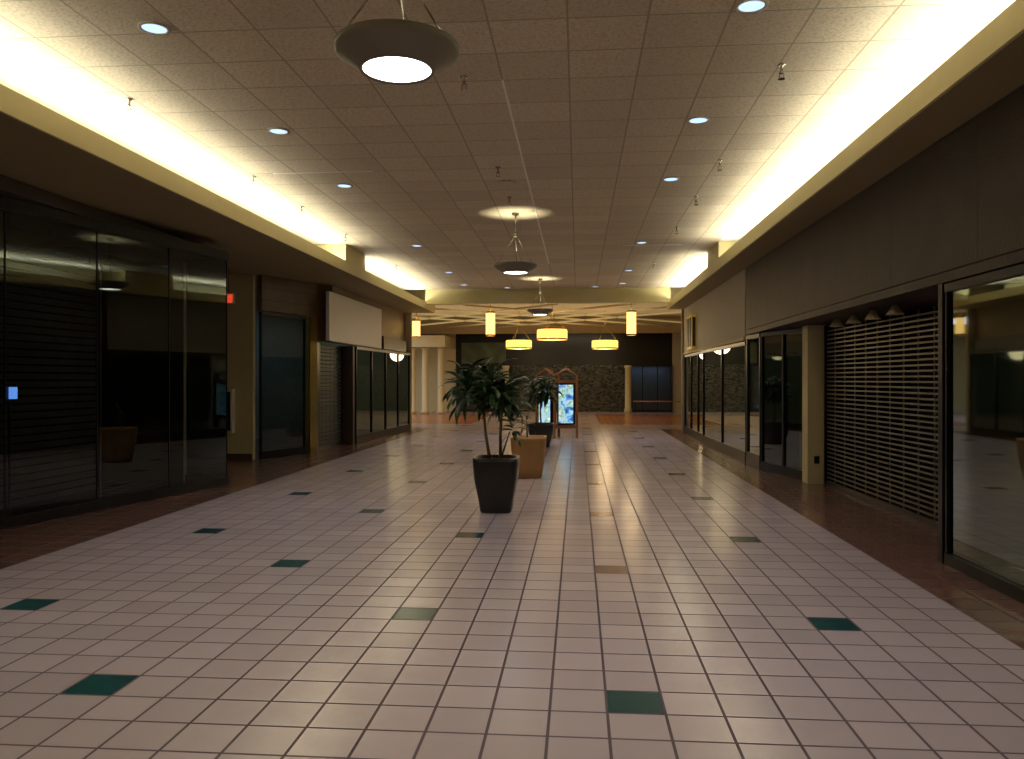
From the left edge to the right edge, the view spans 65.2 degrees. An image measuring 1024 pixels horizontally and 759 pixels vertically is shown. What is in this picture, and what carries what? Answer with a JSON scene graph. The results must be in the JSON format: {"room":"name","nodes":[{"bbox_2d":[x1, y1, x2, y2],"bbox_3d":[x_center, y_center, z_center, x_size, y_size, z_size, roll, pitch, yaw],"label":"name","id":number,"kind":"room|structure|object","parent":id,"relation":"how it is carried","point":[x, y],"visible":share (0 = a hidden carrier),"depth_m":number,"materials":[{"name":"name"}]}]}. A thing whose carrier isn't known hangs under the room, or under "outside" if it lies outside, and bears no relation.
{"room":"shopping mall","nodes":[
{"label":"shopping mall","id":0,"kind":"room"},
{"bbox_2d":[0,247,185,480],"bbox_3d":[-7.120,-0.263,13.190,3.600,3.825,0.120,0,0,5],"label":"wall partition","id":1,"kind":"structure","parent":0,"point":[134,294],"depth_m":13.06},
{"bbox_2d":[0,174,189,241],"bbox_3d":[-6.362,-2.098,3.761,1.100,0.155,18.250,0,0,5],"label":"wall","id":2,"kind":"structure","parent":0,"point":[11,188],"depth_m":9.39,"materials":[{"name":"brown paint"}]},
{"bbox_2d":[0,204,228,529],"bbox_3d":[-6.148,-0.135,3.806,0.867,3.570,18.384,0,0,8],"label":"shop window","id":3,"kind":"structure","parent":2,"relation":"in","point":[206,279],"depth_m":12.64,"materials":[{"name":"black glass"}]},
{"bbox_2d":[0,240,101,513],"bbox_3d":[-7.041,-0.045,3.441,0.080,3.390,16.711,0,0,7],"label":"rolling shutter","id":4,"kind":"object","parent":3,"relation":"attached to","point":[24,503],"visible":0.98,"depth_m":10.65,"materials":[{"name":"metal"}]},
{"bbox_2d":[0,196,228,261],"bbox_3d":[-6.038,-1.965,3.804,1.740,0.090,18.390,0,0,5],"label":"trim","id":5,"kind":"structure","parent":2,"relation":"attached to","point":[132,250],"depth_m":10.82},
{"bbox_2d":[0,84,434,312],"bbox_3d":[-6.494,-2.462,10.495,5.330,0.565,31.850,0,0,5],"label":"soffit","id":6,"kind":"structure","parent":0,"point":[42,148],"depth_m":9.96,"materials":[{"name":"beige paint"}]},
{"bbox_2d":[125,98,132,112],"bbox_3d":[-3.748,-2.684,7.835,0.070,0.130,0.068,0,0,5],"label":"sprinkler","id":7,"kind":"object","parent":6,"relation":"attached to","point":[129,100],"visible":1,"depth_m":7.83,"materials":[{"name":"silver metal"}]},
{"bbox_2d":[137,21,170,35],"bbox_3d":[-2.796,-2.743,6.251,0.240,0.012,0.240,0,0,5],"label":"recessed light","id":8,"kind":"object","parent":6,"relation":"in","point":[149,27],"visible":1,"depth_m":6.25,"materials":[{"name":"glass"}]},
{"bbox_2d":[227,269,234,303],"bbox_3d":[-5.575,-1.835,15.737,0.220,0.690,0.070,0,0,5],"label":"exit sign","id":9,"kind":"object","parent":6,"relation":"hanging from","point":[230,296],"visible":0.82,"depth_m":15.70,"materials":[{"name":"red plastic"}]},
{"bbox_2d":[267,127,289,134],"bbox_3d":[-2.582,-2.743,8.842,0.240,0.012,0.240,0,0,5],"label":"recessed light","id":10,"kind":"object","parent":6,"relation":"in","point":[274,130],"visible":1,"depth_m":8.85,"materials":[{"name":"glass"}]},
{"bbox_2d":[336,183,352,187],"bbox_3d":[-2.376,-2.743,11.334,0.240,0.012,0.240,0,0,5],"label":"recessed light","id":11,"kind":"object","parent":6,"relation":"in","point":[341,185],"visible":1,"depth_m":11.32,"materials":[{"name":"glass"}]},
{"bbox_2d":[333,0,458,84],"bbox_3d":[-0.656,-2.254,4.569,0.710,0.988,0.710,0,0,5],"label":"pendant lamp","id":12,"kind":"object","parent":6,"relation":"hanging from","point":[394,51],"visible":1,"depth_m":4.39,"materials":[{"name":"metal"}]},
{"bbox_2d":[460,75,467,91],"bbox_3d":[-0.435,-2.684,7.260,0.070,0.130,0.068,0,0,5],"label":"sprinkler","id":13,"kind":"object","parent":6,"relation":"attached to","point":[463,77],"visible":1,"depth_m":7.25,"materials":[{"name":"silver metal"}]},
{"bbox_2d":[273,80,681,263],"bbox_3d":[0.062,-2.744,13.293,4.117,0.009,11.206,0,0,22],"label":"grid","id":14,"kind":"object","parent":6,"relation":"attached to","point":[503,83],"depth_m":10.60,"materials":[{"name":"white metal"}]},
{"bbox_2d":[495,166,500,177],"bbox_3d":[-0.180,-2.684,10.350,0.070,0.130,0.068,0,0,5],"label":"sprinkler","id":15,"kind":"object","parent":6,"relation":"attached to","point":[497,167],"visible":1,"depth_m":10.34,"materials":[{"name":"silver metal"}]},
{"bbox_2d":[494,213,536,274],"bbox_3d":[0.059,-2.254,13.240,0.710,0.988,0.710,0,0,5],"label":"pendant lamp","id":16,"kind":"object","parent":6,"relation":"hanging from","point":[516,267],"visible":1,"depth_m":13.05,"materials":[{"name":"metal"}]},
{"bbox_2d":[527,278,552,315],"bbox_3d":[0.766,-2.254,21.811,0.710,0.988,0.710,0,0,5],"label":"pendant lamp","id":17,"kind":"object","parent":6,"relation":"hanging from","point":[540,311],"visible":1,"depth_m":21.62,"materials":[{"name":"metal"}]},
{"bbox_2d":[662,177,679,181],"bbox_3d":[2.178,-2.743,10.958,0.240,0.012,0.240,0,0,5],"label":"recessed light","id":18,"kind":"object","parent":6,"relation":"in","point":[666,179],"visible":1,"depth_m":10.98,"materials":[{"name":"glass"}]},
{"bbox_2d":[687,116,709,123],"bbox_3d":[1.973,-2.743,8.466,0.240,0.012,0.240,0,0,5],"label":"recessed light","id":19,"kind":"object","parent":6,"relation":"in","point":[697,119],"visible":1,"depth_m":8.46,"materials":[{"name":"glass"}]},
{"bbox_2d":[735,0,768,13],"bbox_3d":[1.759,-2.743,5.875,0.240,0.012,0.240,0,0,5],"label":"recessed light","id":20,"kind":"object","parent":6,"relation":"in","point":[743,6],"visible":1,"depth_m":5.88,"materials":[{"name":"glass"}]},
{"bbox_2d":[227,274,254,459],"bbox_3d":[-6.981,-0.263,16.691,3.300,3.825,0.120,0,0,5],"label":"wall","id":21,"kind":"structure","parent":0,"point":[241,314],"depth_m":16.52,"materials":[{"name":"beige paint"}]},
{"bbox_2d":[227,389,234,432],"bbox_3d":[-5.911,0.650,16.410,0.360,0.900,0.244,0,0,5],"label":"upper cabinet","id":22,"kind":"object","parent":21,"relation":"attached to","point":[230,392],"visible":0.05,"depth_m":16.39,"materials":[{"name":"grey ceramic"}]},
{"bbox_2d":[227,454,251,459],"bbox_3d":[-6.993,1.590,16.614,3.290,0.120,0.025,0,0,5],"label":"baseboard","id":23,"kind":"structure","parent":21,"relation":"attached to","point":[229,456],"depth_m":16.49,"materials":[{"name":"brown wood"}]},
{"bbox_2d":[255,305,302,438],"bbox_3d":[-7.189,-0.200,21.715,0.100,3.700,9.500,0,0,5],"label":"glass door","id":24,"kind":"structure","parent":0,"point":[282,338],"depth_m":23.93,"materials":[{"name":"glass"}]},
{"bbox_2d":[257,275,316,315],"bbox_3d":[-4.862,-1.802,17.384,0.140,0.745,1.681,0,0,27],"label":"wall header","id":25,"kind":"structure","parent":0,"point":[274,294],"depth_m":17.25,"materials":[{"name":"brown wood"}]},
{"bbox_2d":[259,312,305,458],"bbox_3d":[-4.937,0.120,17.264,0.080,3.060,1.345,0,0,27],"label":"shop window","id":26,"kind":"structure","parent":25,"relation":"in","point":[297,450],"depth_m":17.14,"materials":[{"name":"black glass"}]},
{"bbox_2d":[314,284,329,341],"bbox_3d":[-4.345,-1.522,18.299,0.332,1.305,0.100,0,0,-42],"label":"wall header","id":27,"kind":"structure","parent":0,"point":[321,288],"depth_m":18.23,"materials":[{"name":"brown wood"}]},
{"bbox_2d":[306,316,318,452],"bbox_3d":[-4.493,0.115,18.125,0.163,3.070,0.427,0,0,16],"label":"pillar","id":28,"kind":"structure","parent":27,"relation":"attached to","point":[312,346],"depth_m":17.98,"materials":[{"name":"beige paint"}]},
{"bbox_2d":[328,285,404,352],"bbox_3d":[-3.928,-1.522,22.389,0.190,1.305,7.780,0,0,5],"label":"wall header","id":29,"kind":"structure","parent":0,"point":[393,321],"depth_m":23.72,"materials":[{"name":"beige paint"}]},
{"bbox_2d":[326,291,381,348],"bbox_3d":[-3.952,-1.435,20.394,0.080,1.110,4.800,0,0,5],"label":"shop sign","id":30,"kind":"object","parent":29,"relation":"attached to","point":[348,321],"visible":1,"depth_m":19.85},
{"bbox_2d":[382,336,407,352],"bbox_3d":[-3.597,-1.065,24.604,0.095,0.370,3.250,0,0,5],"label":"sign","id":31,"kind":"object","parent":29,"relation":"attached to","point":[388,343],"depth_m":24.32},
{"bbox_2d":[0,0,1014,289],"bbox_3d":[-0.149,-2.800,9.143,10.200,0.100,30.200,0,0,5],"label":"ceiling","id":32,"kind":"structure","parent":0,"point":[602,94],"depth_m":8.18,"materials":[{"name":"paint"}]},
{"bbox_2d":[717,159,722,170],"bbox_3d":[2.603,-2.684,10.020,0.070,0.130,0.068,0,0,5],"label":"sprinkler","id":33,"kind":"object","parent":32,"relation":"attached to","point":[718,160],"visible":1,"depth_m":10.01,"materials":[{"name":"silver metal"}]},
{"bbox_2d":[777,63,785,80],"bbox_3d":[2.352,-2.684,6.980,0.070,0.130,0.068,0,0,5],"label":"sprinkler","id":34,"kind":"object","parent":32,"relation":"attached to","point":[781,65],"visible":1,"depth_m":6.97,"materials":[{"name":"silver metal"}]},
{"bbox_2d":[498,180,516,184],"bbox_3d":[-0.064,-2.739,11.143,0.260,0.020,0.260,0,0,5],"label":"ceiling speaker","id":35,"kind":"object","parent":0,"point":[503,182],"depth_m":11.08},
{"bbox_2d":[0,411,1023,758],"bbox_3d":[-0.546,1.700,17.705,24.000,0.100,49.200,0,0,5],"label":"floor","id":36,"kind":"structure","parent":0,"point":[657,592],"depth_m":5.52,"materials":[{"name":"tile"}]},
{"bbox_2d":[6,384,16,515],"bbox_3d":[-5.915,0.850,9.458,0.085,1.600,0.160,0,0,5],"label":"monitor","id":37,"kind":"object","parent":36,"relation":"on","point":[11,389],"visible":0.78,"depth_m":9.45,"materials":[{"name":"blue"}]},
{"bbox_2d":[319,343,342,450],"bbox_3d":[-4.403,0.405,19.367,0.080,2.490,1.880,0,0,5],"label":"rolling shutter","id":38,"kind":"object","parent":36,"relation":"on","point":[339,354],"visible":0.74,"depth_m":19.37,"materials":[{"name":"metal"}]},
{"bbox_2d":[338,346,354,443],"bbox_3d":[-4.235,0.400,20.427,0.400,2.500,0.180,0,0,5],"label":"pillar","id":39,"kind":"structure","parent":36,"relation":"on","point":[348,351],"depth_m":20.34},
{"bbox_2d":[299,313,411,443],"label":"shop window","id":40,"kind":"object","parent":36,"relation":"on","point":[371,435],"visible":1,"depth_m":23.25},
{"bbox_2d":[412,347,416,413],"bbox_3d":[-4.799,0.052,38.525,0.400,3.195,0.400,0,0,5],"label":"column","id":41,"kind":"structure","parent":36,"relation":"on","point":[414,411],"depth_m":38.39,"materials":[{"name":"beige paint"}]},
{"bbox_2d":[421,347,428,413],"bbox_3d":[-4.193,0.052,38.575,0.400,3.195,0.400,0,0,5],"label":"column","id":42,"kind":"structure","parent":36,"relation":"on","point":[424,410],"depth_m":38.43,"materials":[{"name":"beige paint"}]},
{"bbox_2d":[437,347,444,413],"bbox_3d":[-3.437,0.052,38.613,0.400,3.195,0.400,0,0,5],"label":"column","id":43,"kind":"structure","parent":36,"relation":"on","point":[440,410],"depth_m":38.47,"materials":[{"name":"beige paint"}]},
{"bbox_2d":[437,353,533,512],"bbox_3d":[-0.356,0.659,10.064,1.261,1.979,1.108,0,0,5],"label":"plant","id":44,"kind":"object","parent":36,"relation":"on","point":[496,476],"visible":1,"depth_m":9.87,"materials":[{"name":"green plant"}]},
{"bbox_2d":[502,366,508,408],"bbox_3d":[-0.316,0.475,40.563,0.400,2.350,0.400,0,0,5],"label":"column","id":45,"kind":"structure","parent":36,"relation":"on","point":[505,368],"depth_m":40.41,"materials":[{"name":"beige paint"}]},
{"bbox_2d":[510,408,546,478],"bbox_3d":[0.283,1.063,13.523,0.600,1.172,0.600,0,0,5],"label":"potted plant","id":46,"kind":"object","parent":36,"relation":"on","point":[532,450],"visible":0.81,"depth_m":13.26,"materials":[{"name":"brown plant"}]},
{"bbox_2d":[521,376,562,447],"bbox_3d":[0.718,0.780,19.633,1.103,1.737,1.031,0,0,5],"label":"plant","id":47,"kind":"object","parent":36,"relation":"on","point":[541,428],"visible":0.91,"depth_m":19.43,"materials":[{"name":"green plant"}]},
{"bbox_2d":[535,368,577,438],"bbox_3d":[1.268,0.663,22.723,0.660,1.975,1.180,0,0,-39],"label":"kiosk","id":48,"kind":"object","parent":36,"relation":"on","point":[566,406],"visible":0.81,"depth_m":22.41,"materials":[{"name":"brown wood"}]},
{"bbox_2d":[624,365,631,412],"bbox_3d":[5.813,0.475,40.058,0.400,2.350,0.400,0,0,5],"label":"column","id":49,"kind":"structure","parent":36,"relation":"on","point":[627,409],"depth_m":39.91,"materials":[{"name":"beige paint"}]},
{"bbox_2d":[633,401,680,412],"bbox_3d":[7.284,1.345,39.033,2.700,0.610,0.060,0,0,5],"label":"handrail","id":50,"kind":"object","parent":36,"relation":"on","point":[633,401],"visible":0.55,"depth_m":39.05,"materials":[{"name":"brown wood"}]},
{"bbox_2d":[802,325,825,483],"bbox_3d":[4.833,0.395,12.789,0.290,2.510,0.315,0,0,5],"label":"pillar","id":51,"kind":"structure","parent":36,"relation":"on","point":[812,335],"depth_m":12.65,"materials":[{"name":"beige paint"}]},
{"bbox_2d":[824,305,937,529],"bbox_3d":[4.772,0.405,9.921,0.080,2.490,5.241,0,0,3],"label":"rolling shutter","id":52,"kind":"object","parent":36,"relation":"on","point":[902,511],"visible":0.6,"depth_m":10.28,"materials":[{"name":"metal"}]},
{"bbox_2d":[938,284,944,562],"bbox_3d":[4.286,0.395,7.192,0.840,2.510,0.080,0,0,5],"label":"window frame","id":53,"kind":"object","parent":36,"relation":"on","point":[941,294],"depth_m":7.20,"materials":[{"name":"metal"}]},
{"bbox_2d":[412,303,680,319],"bbox_3d":[0.695,-3.020,32.754,24.000,0.100,17.000,0,0,5],"label":"ceiling","id":54,"kind":"structure","parent":0,"point":[637,305],"depth_m":34.43,"materials":[{"name":"paint"}]},
{"bbox_2d":[412,313,419,337],"bbox_3d":[-3.178,-2.175,26.551,0.268,1.580,0.268,0,0,5],"label":"pendant lamp","id":55,"kind":"object","parent":54,"relation":"hanging from","point":[415,322],"visible":0.95,"depth_m":26.45,"materials":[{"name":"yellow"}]},
{"bbox_2d":[404,290,434,305],"bbox_3d":[-7.175,-2.575,26.630,9.320,0.790,0.100,0,0,5],"label":"beam","id":56,"kind":"structure","parent":54,"relation":"attached to","point":[420,294],"depth_m":26.24,"materials":[{"name":"beige paint"}]},
{"bbox_2d":[486,304,494,335],"bbox_3d":[-0.699,-2.188,25.945,0.309,1.555,0.309,0,0,5],"label":"pendant lamp","id":57,"kind":"object","parent":54,"relation":"hanging from","point":[490,315],"visible":0.98,"depth_m":25.81,"materials":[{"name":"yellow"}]},
{"bbox_2d":[506,326,531,348],"bbox_3d":[0.295,-2.138,34.593,1.142,1.655,1.142,0,0,5],"label":"pendant lamp","id":58,"kind":"object","parent":54,"relation":"hanging from","point":[510,344],"visible":1,"depth_m":34.13,"materials":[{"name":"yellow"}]},
{"bbox_2d":[412,303,680,333],"bbox_3d":[0.740,-2.600,33.290,23.800,0.700,12.124,0,0,5],"label":"lattice","id":59,"kind":"structure","parent":54,"relation":"attached to","point":[440,325],"depth_m":38.53,"materials":[{"name":"beige paint"}]},
{"bbox_2d":[425,287,669,304],"bbox_3d":[1.050,-2.640,24.346,7.410,0.660,0.300,0,0,5],"label":"beam","id":60,"kind":"structure","parent":54,"relation":"attached to","point":[557,295],"depth_m":24.20,"materials":[{"name":"beige paint"}]},
{"bbox_2d":[537,317,567,340],"bbox_3d":[1.479,-2.203,29.478,1.142,1.525,1.142,0,0,5],"label":"pendant lamp","id":61,"kind":"object","parent":54,"relation":"hanging from","point":[546,334],"visible":0.98,"depth_m":29.02,"materials":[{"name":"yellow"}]},
{"bbox_2d":[592,325,617,349],"bbox_3d":[3.983,-2.127,34.289,1.142,1.675,1.142,0,0,5],"label":"pendant lamp","id":62,"kind":"object","parent":54,"relation":"hanging from","point":[596,344],"visible":1,"depth_m":33.81,"materials":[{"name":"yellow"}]},
{"bbox_2d":[626,303,635,335],"bbox_3d":[3.815,-2.188,25.573,0.309,1.555,0.309,0,0,5],"label":"pendant lamp","id":63,"kind":"object","parent":54,"relation":"hanging from","point":[631,314],"visible":0.96,"depth_m":25.45,"materials":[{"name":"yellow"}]},
{"bbox_2d":[667,287,683,308],"bbox_3d":[8.431,-2.575,24.540,7.230,0.790,0.100,0,0,5],"label":"beam","id":64,"kind":"structure","parent":54,"relation":"attached to","point":[673,290],"depth_m":24.77,"materials":[{"name":"beige paint"}]},
{"bbox_2d":[415,333,680,411],"bbox_3d":[1.385,-0.650,41.110,24.000,4.600,0.230,0,0,5],"label":"wall","id":65,"kind":"structure","parent":0,"point":[600,372],"depth_m":40.87,"materials":[{"name":"beige paint"}]},
{"bbox_2d":[412,335,454,349],"bbox_3d":[-4.646,-1.825,39.767,3.200,0.550,3.300,0,0,5],"label":"trim","id":66,"kind":"structure","parent":65,"relation":"attached to","point":[431,341],"depth_m":38.08,"materials":[{"name":"beige paint"}]},
{"bbox_2d":[456,365,511,411],"bbox_3d":[-1.446,0.450,41.158,2.850,2.400,0.080,0,0,5],"label":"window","id":67,"kind":"structure","parent":65,"relation":"in","point":[470,409],"depth_m":41.17,"materials":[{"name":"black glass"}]},
{"bbox_2d":[632,365,672,411],"bbox_3d":[6.975,0.450,40.464,2.250,2.400,0.080,0,0,5],"label":"window","id":68,"kind":"structure","parent":65,"relation":"in","point":[642,410],"depth_m":40.40,"materials":[{"name":"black glass"}]},
{"bbox_2d":[459,365,669,409],"bbox_3d":[2.685,0.450,41.971,11.050,2.400,0.100,0,0,5],"label":"window glass","id":69,"kind":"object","parent":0,"point":[649,372],"depth_m":41.55,"materials":[{"name":"clear glass"}]},
{"bbox_2d":[681,309,683,432],"bbox_3d":[8.646,-0.263,24.532,6.800,3.825,0.080,0,0,5],"label":"wall","id":70,"kind":"structure","parent":0,"point":[682,310],"depth_m":24.77,"materials":[{"name":"paint"}]},
{"bbox_2d":[668,0,1023,308],"bbox_3d":[5.647,-2.462,9.092,4.240,0.565,31.050,0,0,5],"label":"ceiling soffit","id":71,"kind":"structure","parent":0,"point":[990,66],"depth_m":7.32,"materials":[{"name":"beige paint"}]},
{"bbox_2d":[683,84,1023,354],"bbox_3d":[4.105,-1.472,9.259,0.180,1.405,31.030,0,0,5],"label":"wall","id":72,"kind":"structure","parent":0,"point":[958,202],"depth_m":8.11,"materials":[{"name":"beige paint"}]},
{"bbox_2d":[687,314,695,349],"bbox_3d":[5.072,-1.330,22.655,0.145,0.960,1.010,0,0,5],"label":"shop sign","id":73,"kind":"object","parent":72,"relation":"attached to","point":[691,319],"visible":1,"depth_m":22.20,"materials":[{"name":"brown metal"}]},
{"bbox_2d":[684,341,745,462],"bbox_3d":[4.950,0.450,20.236,0.180,2.400,8.951,0,0,5],"label":"shop window","id":74,"kind":"structure","parent":72,"relation":"in","point":[714,378],"depth_m":18.62,"materials":[{"name":"clear glass"}]},
{"bbox_2d":[746,333,760,468],"bbox_3d":[4.591,0.400,15.149,0.080,2.500,0.892,0,0,1],"label":"door","id":75,"kind":"structure","parent":72,"relation":"in","point":[753,342],"depth_m":15.21,"materials":[{"name":"clear glass"}]},
{"bbox_2d":[760,328,801,479],"bbox_3d":[4.703,0.400,13.825,0.080,2.500,1.615,0,0,-9],"label":"shop window","id":76,"kind":"structure","parent":72,"relation":"in","point":[781,351],"depth_m":13.82,"materials":[{"name":"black glass"}]},
{"bbox_2d":[829,318,843,326],"bbox_3d":[4.609,-0.807,11.360,0.200,0.115,0.200,0,0,5],"label":"lampshade","id":77,"kind":"object","parent":72,"relation":"attached to","point":[836,322],"visible":1,"depth_m":11.32,"materials":[{"name":"beige paint"}]},
{"bbox_2d":[846,314,860,323],"bbox_3d":[4.552,-0.807,10.662,0.200,0.115,0.200,0,0,5],"label":"lampshade","id":78,"kind":"object","parent":72,"relation":"attached to","point":[853,319],"visible":1,"depth_m":10.62,"materials":[{"name":"beige paint"}]},
{"bbox_2d":[864,310,880,319],"bbox_3d":[4.494,-0.807,9.964,0.200,0.115,0.200,0,0,5],"label":"lampshade","id":79,"kind":"object","parent":72,"relation":"attached to","point":[872,315],"visible":1,"depth_m":9.92,"materials":[{"name":"beige paint"}]},
{"bbox_2d":[746,249,1023,334],"bbox_3d":[4.158,-0.915,4.674,0.980,0.090,21.900,0,0,5],"label":"trim","id":80,"kind":"structure","parent":72,"relation":"attached to","point":[922,293],"depth_m":8.92,"materials":[{"name":"brown paint"}]},
{"bbox_2d":[886,305,903,314],"bbox_3d":[4.437,-0.807,9.267,0.200,0.115,0.200,0,0,5],"label":"lampshade","id":81,"kind":"object","parent":72,"relation":"attached to","point":[895,309],"visible":1,"depth_m":9.22,"materials":[{"name":"beige paint"}]},
{"bbox_2d":[944,264,1023,603],"bbox_3d":[3.352,0.400,0.496,0.080,2.500,13.340,0,0,5],"label":"shop window","id":82,"kind":"structure","parent":72,"relation":"in","point":[984,313],"depth_m":6.48,"materials":[{"name":"clear glass"}]},
{"bbox_2d":[830,326,909,483],"bbox_3d":[6.528,0.400,12.656,3.030,2.500,0.100,0,0,5],"label":"wall partition","id":83,"kind":"structure","parent":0,"point":[860,327],"depth_m":12.68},
{"bbox_2d":[845,306,937,325],"bbox_3d":[6.508,-0.263,15.518,3.540,3.825,0.060,0,0,5],"label":"wall partition","id":84,"kind":"structure","parent":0,"point":[931,309],"depth_m":15.41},
{"bbox_2d":[910,314,937,491],"bbox_3d":[6.085,0.350,9.908,0.100,2.600,5.350,0,0,5],"label":"wall","id":85,"kind":"structure","parent":0,"point":[932,320],"depth_m":12.05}
]}

